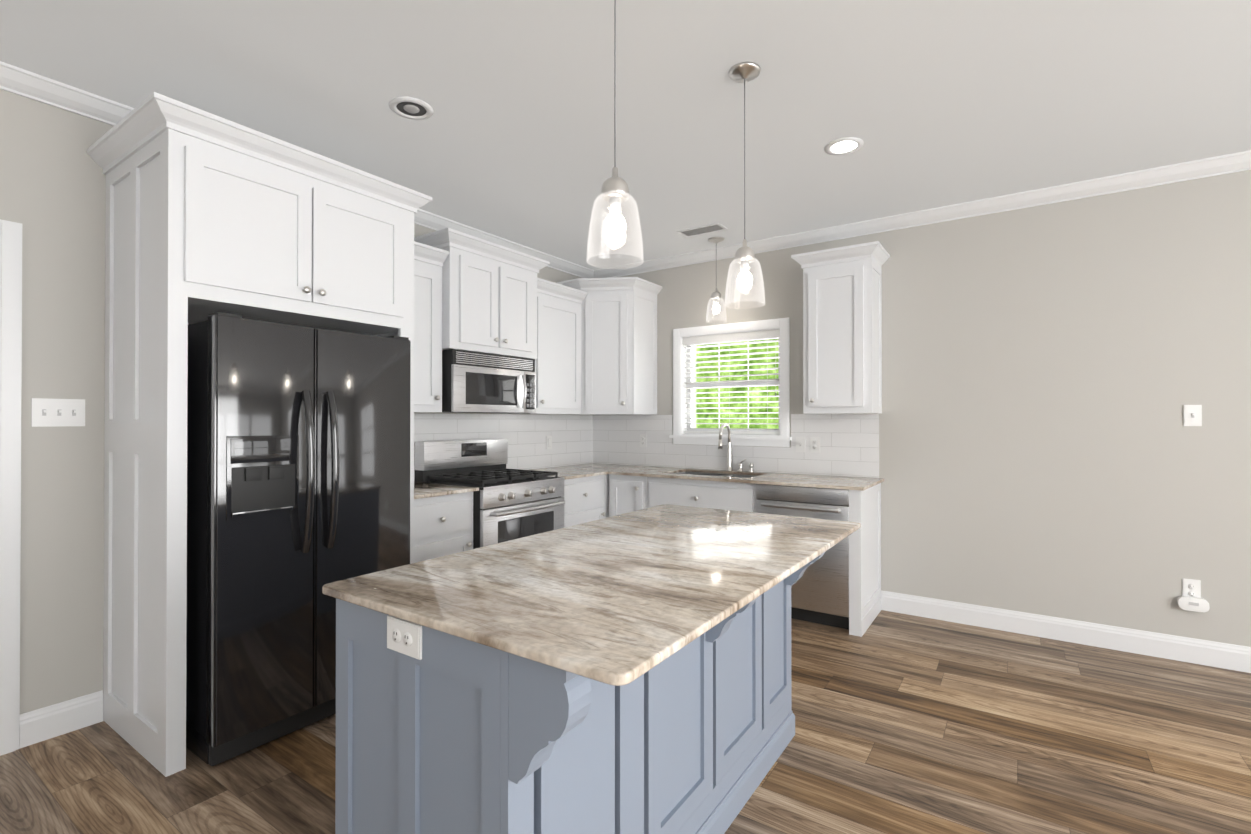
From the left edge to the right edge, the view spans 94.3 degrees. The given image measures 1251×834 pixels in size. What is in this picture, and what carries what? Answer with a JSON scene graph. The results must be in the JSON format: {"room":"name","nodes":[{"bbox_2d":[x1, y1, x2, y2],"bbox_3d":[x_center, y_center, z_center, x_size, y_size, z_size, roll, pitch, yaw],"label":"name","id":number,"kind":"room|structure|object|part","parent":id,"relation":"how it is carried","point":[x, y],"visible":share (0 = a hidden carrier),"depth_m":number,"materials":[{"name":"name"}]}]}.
{"room":"kitchen","nodes":[
{"label":"kitchen","id":0,"kind":"room"},
{"bbox_2d":[0,89,580,713],"bbox_3d":[-2.514,-0.024,2.418,0.150,2.730,7.600,0,0,34],"label":"wall","id":1,"kind":"structure","parent":0,"point":[52,187],"depth_m":2.46,"materials":[{"name":"grey paint"}]},
{"bbox_2d":[0,219,21,755],"bbox_3d":[-2.780,0.276,2.005,0.172,2.126,0.942,0,0,34],"label":"door frame","id":2,"kind":"structure","parent":1,"relation":"attached to","point":[10,367],"depth_m":2.32,"materials":[{"name":"white paint"}]},
{"bbox_2d":[31,398,84,426],"bbox_3d":[-2.389,-0.018,2.449,0.018,0.117,0.165,0,0,34],"label":"light switch","id":3,"kind":"object","parent":1,"relation":"attached to","point":[45,412],"visible":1,"depth_m":2.44,"materials":[{"name":"white plastic"}]},
{"bbox_2d":[0,61,595,277],"bbox_3d":[-2.420,-1.349,2.361,0.076,0.080,7.600,0,0,34],"label":"crown molding","id":4,"kind":"structure","parent":1,"relation":"attached to","point":[54,93],"depth_m":2.52,"materials":[{"name":"white paint"}]},
{"bbox_2d":[414,241,448,412],"bbox_3d":[-1.412,-0.536,3.555,0.392,1.012,0.492,0,0,34],"label":"upper cabinet","id":5,"kind":"object","parent":1,"relation":"attached to","point":[428,262],"visible":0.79,"depth_m":3.58,"materials":[{"name":"white paint"}]},
{"bbox_2d":[414,228,549,358],"bbox_3d":[-1.018,-0.795,4.073,0.462,0.728,0.928,0,0,34],"label":"upper cabinet","id":6,"kind":"object","parent":1,"relation":"attached to","point":[489,297],"visible":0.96,"depth_m":3.88,"materials":[{"name":"white paint"}]},
{"bbox_2d":[442,349,535,412],"bbox_3d":[-1.014,-0.230,4.069,0.445,0.396,0.752,0,0,34],"label":"microwave","id":7,"kind":"object","parent":6,"relation":"attached to","point":[475,382],"visible":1,"depth_m":3.90,"materials":[{"name":"grey metal"}]},
{"bbox_2d":[414,413,593,480],"bbox_3d":[-1.016,0.205,4.472,0.008,0.453,2.460,0,0,34],"label":"tile backsplash","id":8,"kind":"structure","parent":1,"relation":"attached to","point":[572,435],"depth_m":4.76,"materials":[{"name":"white tile"}]},
{"bbox_2d":[546,436,551,448],"bbox_3d":[-0.656,0.219,4.984,0.012,0.117,0.072,0,0,34],"label":"outlet","id":9,"kind":"object","parent":8,"relation":"attached to","point":[548,442],"visible":1,"depth_m":4.98,"materials":[{"name":"white plastic"}]},
{"bbox_2d":[500,278,586,413],"bbox_3d":[-0.649,-0.530,4.675,0.392,1.012,0.610,0,0,34],"label":"upper cabinet","id":10,"kind":"object","parent":1,"relation":"attached to","point":[558,372],"visible":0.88,"depth_m":4.59,"materials":[{"name":"white paint"}]},
{"bbox_2d":[0,610,1250,833],"bbox_3d":[0.277,1.381,0.511,6.900,0.100,7.900,0,0,34],"label":"floor","id":11,"kind":"structure","parent":0,"point":[910,724],"depth_m":2.27,"materials":[{"name":"wood"}]},
{"bbox_2d":[87,92,431,776],"bbox_3d":[-1.685,0.089,2.793,0.792,2.508,1.194,0,0,34],"label":"tall cabinet","id":12,"kind":"object","parent":11,"relation":"on","point":[207,213],"visible":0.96,"depth_m":2.37,"materials":[{"name":"white paint"}]},
{"bbox_2d":[186,312,410,765],"bbox_3d":[-1.612,0.469,2.736,0.919,1.725,0.845,0,0,34],"label":"refrigerator","id":13,"kind":"object","parent":11,"relation":"on","point":[298,467],"visible":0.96,"depth_m":2.36,"materials":[{"name":"black metal"}]},
{"bbox_2d":[414,492,472,562],"bbox_3d":[-1.299,0.898,3.483,0.651,0.898,0.513,0,0,34],"label":"base cabinet","id":14,"kind":"object","parent":11,"relation":"on","point":[443,525],"visible":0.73,"depth_m":3.34,"materials":[{"name":"white paint"}]},
{"bbox_2d":[414,481,478,498],"bbox_3d":[-1.299,0.437,3.486,0.650,0.020,0.514,0,0,34],"label":"countertop","id":15,"kind":"structure","parent":14,"relation":"on","point":[423,490],"depth_m":3.42,"materials":[{"name":"brown stone"}]},
{"bbox_2d":[415,439,565,548],"bbox_3d":[-0.893,0.758,3.982,0.737,1.185,0.754,0,0,34],"label":"gas range","id":16,"kind":"object","parent":11,"relation":"on","point":[510,504],"visible":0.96,"depth_m":3.86,"materials":[{"name":"grey metal"}]},
{"bbox_2d":[335,552,824,833],"bbox_3d":[0.049,0.889,1.903,0.757,0.898,1.664,0,0,34],"label":"kitchen island","id":17,"kind":"object","parent":11,"relation":"on","point":[447,733],"visible":0.65,"depth_m":1.36,"materials":[{"name":"grey paint"}]},
{"bbox_2d":[387,615,421,659],"bbox_3d":[-0.487,0.482,1.270,0.117,0.072,0.012,0,0,34],"label":"outlet","id":18,"kind":"object","parent":17,"relation":"attached to","point":[404,637],"visible":1,"depth_m":1.26,"materials":[{"name":"white plastic"}]},
{"bbox_2d":[322,504,860,685],"bbox_3d":[0.092,0.428,1.876,0.915,0.020,1.690,0,0,34],"label":"island countertop","id":19,"kind":"structure","parent":17,"relation":"on","point":[623,599],"depth_m":1.44,"materials":[{"name":"brown stone"}]},
{"bbox_2d":[561,474,608,527],"bbox_3d":[-0.384,0.906,4.827,0.651,0.898,1.207,0,0,34],"label":"base cabinet","id":20,"kind":"object","parent":11,"relation":"on","point":[586,499],"visible":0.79,"depth_m":4.44,"materials":[{"name":"white paint"}]},
{"bbox_2d":[529,467,608,479],"bbox_3d":[-0.569,0.443,4.551,0.660,0.020,0.540,0,0,34],"label":"countertop","id":21,"kind":"structure","parent":20,"relation":"on","point":[569,473],"depth_m":4.59,"materials":[{"name":"brown stone"}]},
{"bbox_2d":[609,474,648,516],"bbox_3d":[0.185,0.906,4.797,0.380,0.898,0.618,0,0,34],"label":"base cabinet","id":22,"kind":"object","parent":11,"relation":"on","point":[627,493],"depth_m":4.55,"materials":[{"name":"white paint"}]},
{"bbox_2d":[569,463,641,468],"bbox_3d":[-0.214,0.446,5.072,0.660,0.020,0.360,0,0,34],"label":"countertop","id":23,"kind":"structure","parent":22,"relation":"on","point":[612,466],"depth_m":5.11,"materials":[{"name":"brown stone"}]},
{"bbox_2d":[649,477,755,512],"bbox_3d":[0.687,0.904,4.456,0.910,0.898,0.618,0,0,34],"label":"base cabinet","id":24,"kind":"object","parent":11,"relation":"on","point":[735,496],"depth_m":4.17,"materials":[{"name":"white paint"}]},
{"bbox_2d":[559,463,883,490],"bbox_3d":[0.567,0.443,4.520,2.572,0.020,0.650,0,0,34],"label":"countertop","id":25,"kind":"structure","parent":24,"relation":"on","point":[769,478],"depth_m":4.13,"materials":[{"name":"brown stone"}]},
{"bbox_2d":[674,472,754,477],"bbox_3d":[0.683,0.558,4.473,0.720,0.209,0.400,0,0,34],"label":"undermount sink","id":26,"kind":"object","parent":25,"relation":"in","point":[717,474],"visible":0.12,"depth_m":4.68,"materials":[{"name":"silver metal"}]},
{"bbox_2d":[718,423,753,471],"bbox_3d":[0.863,0.242,4.553,0.237,0.382,0.224,0,0,34],"label":"gooseneck faucet","id":27,"kind":"object","parent":25,"relation":"on","point":[729,459],"visible":1,"depth_m":4.63,"materials":[{"name":"silver metal"}]},
{"bbox_2d":[756,484,848,628],"bbox_3d":[1.287,0.903,3.990,0.600,0.894,0.656,0,0,34],"label":"dishwasher","id":28,"kind":"object","parent":11,"relation":"on","point":[820,591],"visible":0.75,"depth_m":3.71,"materials":[{"name":"grey metal"}]},
{"bbox_2d":[849,483,880,636],"bbox_3d":[1.592,0.900,3.836,0.074,0.898,0.623,0,0,34],"label":"cabinet end panel","id":29,"kind":"object","parent":11,"relation":"on","point":[864,568],"visible":0.83,"depth_m":3.68,"materials":[{"name":"white paint"}]},
{"bbox_2d":[0,0,1250,269],"bbox_3d":[0.277,-1.449,0.527,6.900,0.100,7.900,0,0,34],"label":"ceiling","id":30,"kind":"structure","parent":0,"point":[938,102],"depth_m":2.48,"materials":[{"name":"grey paint"}]},
{"bbox_2d":[389,97,433,119],"bbox_3d":[-0.961,-1.381,2.606,0.188,0.012,0.188,0,0,34],"label":"recessed light","id":31,"kind":"object","parent":30,"relation":"in","point":[412,108],"visible":1,"depth_m":2.60,"materials":[{"name":"white paint"}]},
{"bbox_2d":[586,0,643,268],"bbox_3d":[-0.029,-0.913,1.621,0.160,0.960,0.160,0,0,34],"label":"pendant light","id":32,"kind":"object","parent":30,"relation":"hanging from","point":[615,194],"visible":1,"depth_m":1.60,"materials":[{"name":"clear glass"}]},
{"bbox_3d":[-0.029,-0.525,1.619,0.160,0.184,0.160,0,0,34],"label":"lamp shade","id":33,"kind":"part","parent":32,"relation":"part of","materials":[{"name":"clear glass"}]},
{"bbox_3d":[-0.029,-0.533,1.619,0.060,0.072,0.060,0,0,34],"label":"bulb","id":34,"kind":"part","parent":32,"relation":"part of","materials":[{"name":"white glass"}]},
{"bbox_2d":[677,222,727,236],"bbox_3d":[0.564,-1.375,4.274,0.340,0.006,0.160,0,0,34],"label":"ceiling vent","id":35,"kind":"object","parent":30,"relation":"in","point":[705,229],"visible":1,"depth_m":4.27,"materials":[{"name":"white metal"}]},
{"bbox_2d":[706,237,726,322],"bbox_3d":[0.702,-1.057,4.493,0.160,0.640,0.160,0,0,34],"label":"light","id":36,"kind":"object","parent":30,"relation":"hanging from","point":[716,298],"visible":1,"depth_m":4.47,"materials":[{"name":"clear glass"}]},
{"bbox_3d":[0.702,-0.837,4.492,0.060,0.072,0.060,0,0,34],"label":"bulb","id":37,"kind":"part","parent":36,"relation":"part of","materials":[{"name":"white glass"}]},
{"bbox_3d":[0.702,-0.829,4.492,0.160,0.184,0.160,0,0,34],"label":"lamp shade","id":38,"kind":"part","parent":36,"relation":"part of","materials":[{"name":"clear glass"}]},
{"bbox_2d":[725,62,764,308],"bbox_3d":[0.479,-0.919,2.330,0.160,0.940,0.160,0,0,34],"label":"pendant light","id":39,"kind":"object","parent":30,"relation":"hanging from","point":[743,72],"visible":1,"depth_m":2.31,"materials":[{"name":"clear glass"}]},
{"bbox_3d":[0.479,-0.549,2.329,0.060,0.072,0.060,0,0,34],"label":"bulb","id":40,"kind":"part","parent":39,"relation":"part of","materials":[{"name":"white glass"}]},
{"bbox_3d":[0.479,-0.541,2.328,0.160,0.184,0.160,0,0,34],"label":"lamp shade","id":41,"kind":"part","parent":39,"relation":"part of","materials":[{"name":"clear glass"}]},
{"bbox_2d":[824,137,863,154],"bbox_3d":[1.115,-1.380,2.965,0.188,0.010,0.188,0,0,34],"label":"recessed light","id":42,"kind":"object","parent":30,"relation":"in","point":[844,146],"visible":1,"depth_m":2.95,"materials":[{"name":"white paint"}]},
{"bbox_2d":[618,170,1250,646],"bbox_3d":[2.456,-0.016,3.723,6.900,2.730,0.150,0,0,34],"label":"wall","id":43,"kind":"structure","parent":0,"point":[1050,372],"depth_m":3.50,"materials":[{"name":"grey paint"}]},
{"bbox_2d":[555,277,662,414],"bbox_3d":[-0.175,-0.583,5.035,0.772,1.122,0.642,0,0,34],"label":"upper cabinet","id":44,"kind":"object","parent":43,"relation":"attached to","point":[618,345],"visible":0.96,"depth_m":4.83,"materials":[{"name":"white paint"}]},
{"bbox_2d":[669,317,791,446],"bbox_3d":[0.868,-0.264,4.775,1.053,0.991,0.200,0,0,34],"label":"window","id":45,"kind":"structure","parent":43,"relation":"in","point":[680,436],"depth_m":4.75,"materials":[{"name":"white paint"}]},
{"bbox_2d":[683,329,779,433],"bbox_3d":[0.861,-0.273,4.766,0.847,0.820,0.063,0,0,34],"label":"window blinds","id":46,"kind":"object","parent":45,"relation":"attached to","point":[736,337],"visible":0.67,"depth_m":4.74,"materials":[{"name":"white plastic"}]},
{"bbox_3d":[0.896,-0.270,4.816,0.859,0.824,0.050,0,0,34],"label":"window sash","id":47,"kind":"part","parent":45,"relation":"part of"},
{"bbox_2d":[594,414,878,477],"bbox_3d":[0.734,0.207,4.796,2.538,0.453,0.008,0,0,34],"label":"tile backsplash","id":48,"kind":"structure","parent":43,"relation":"attached to","point":[849,445],"depth_m":4.55,"materials":[{"name":"white tile"}]},
{"bbox_2d":[640,434,646,446],"bbox_3d":[0.158,0.212,5.175,0.072,0.117,0.012,0,0,34],"label":"outlet","id":49,"kind":"object","parent":48,"relation":"attached to","point":[643,440],"visible":1,"depth_m":5.17,"materials":[{"name":"white plastic"}]},
{"bbox_2d":[796,437,804,451],"bbox_3d":[1.320,0.207,4.380,0.072,0.117,0.018,0,0,34],"label":"light switch","id":50,"kind":"object","parent":48,"relation":"attached to","point":[800,444],"visible":1,"depth_m":4.38,"materials":[{"name":"white plastic"}]},
{"bbox_2d":[810,437,819,452],"bbox_3d":[1.413,0.207,4.321,0.072,0.117,0.012,0,0,34],"label":"outlet","id":51,"kind":"object","parent":48,"relation":"attached to","point":[814,444],"visible":1,"depth_m":4.32,"materials":[{"name":"white plastic"}]},
{"bbox_2d":[791,241,889,413],"bbox_3d":[1.501,-0.577,4.047,0.568,1.106,0.394,0,0,34],"label":"upper cabinet","id":52,"kind":"object","parent":43,"relation":"attached to","point":[842,330],"visible":1,"depth_m":3.92,"materials":[{"name":"white paint"}]},
{"bbox_2d":[596,150,1250,277],"bbox_3d":[2.393,-1.342,3.637,6.420,0.080,0.076,0,0,34],"label":"crown molding","id":53,"kind":"structure","parent":43,"relation":"attached to","point":[1240,161],"depth_m":3.73,"materials":[{"name":"white paint"}]},
{"bbox_2d":[881,590,1250,672],"bbox_3d":[3.454,1.278,2.938,4.016,0.133,0.014,0,0,34],"label":"baseboard","id":54,"kind":"structure","parent":43,"relation":"attached to","point":[1179,648],"depth_m":3.45,"materials":[{"name":"white paint"}]},
{"bbox_2d":[1182,578,1200,597],"bbox_3d":[3.103,0.949,3.179,0.072,0.117,0.012,0,0,34],"label":"outlet","id":55,"kind":"object","parent":43,"relation":"attached to","point":[1191,587],"visible":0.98,"depth_m":3.18,"materials":[{"name":"white plastic"}]},
{"bbox_2d":[1177,596,1209,612],"bbox_3d":[3.094,1.020,3.163,0.124,0.072,0.032,0,0,34],"label":"detector","id":56,"kind":"object","parent":55,"relation":"attached to","point":[1195,604],"visible":1,"depth_m":3.15,"materials":[{"name":"white plastic"}]},
{"bbox_2d":[1183,405,1201,425],"bbox_3d":[3.107,-0.008,3.177,0.072,0.117,0.018,0,0,34],"label":"light switch","id":57,"kind":"object","parent":43,"relation":"attached to","point":[1192,414],"visible":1,"depth_m":3.18,"materials":[{"name":"white plastic"}]},
{"label":"outside","id":58,"kind":"structure","parent":0,"visible":0},
{"bbox_2d":[693,339,778,428],"bbox_3d":[0.974,-0.294,5.012,2.300,1.900,0.010,0,0,34],"label":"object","id":59,"kind":"structure","parent":58,"point":[770,426],"depth_m":5.01,"materials":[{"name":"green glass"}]}
]}

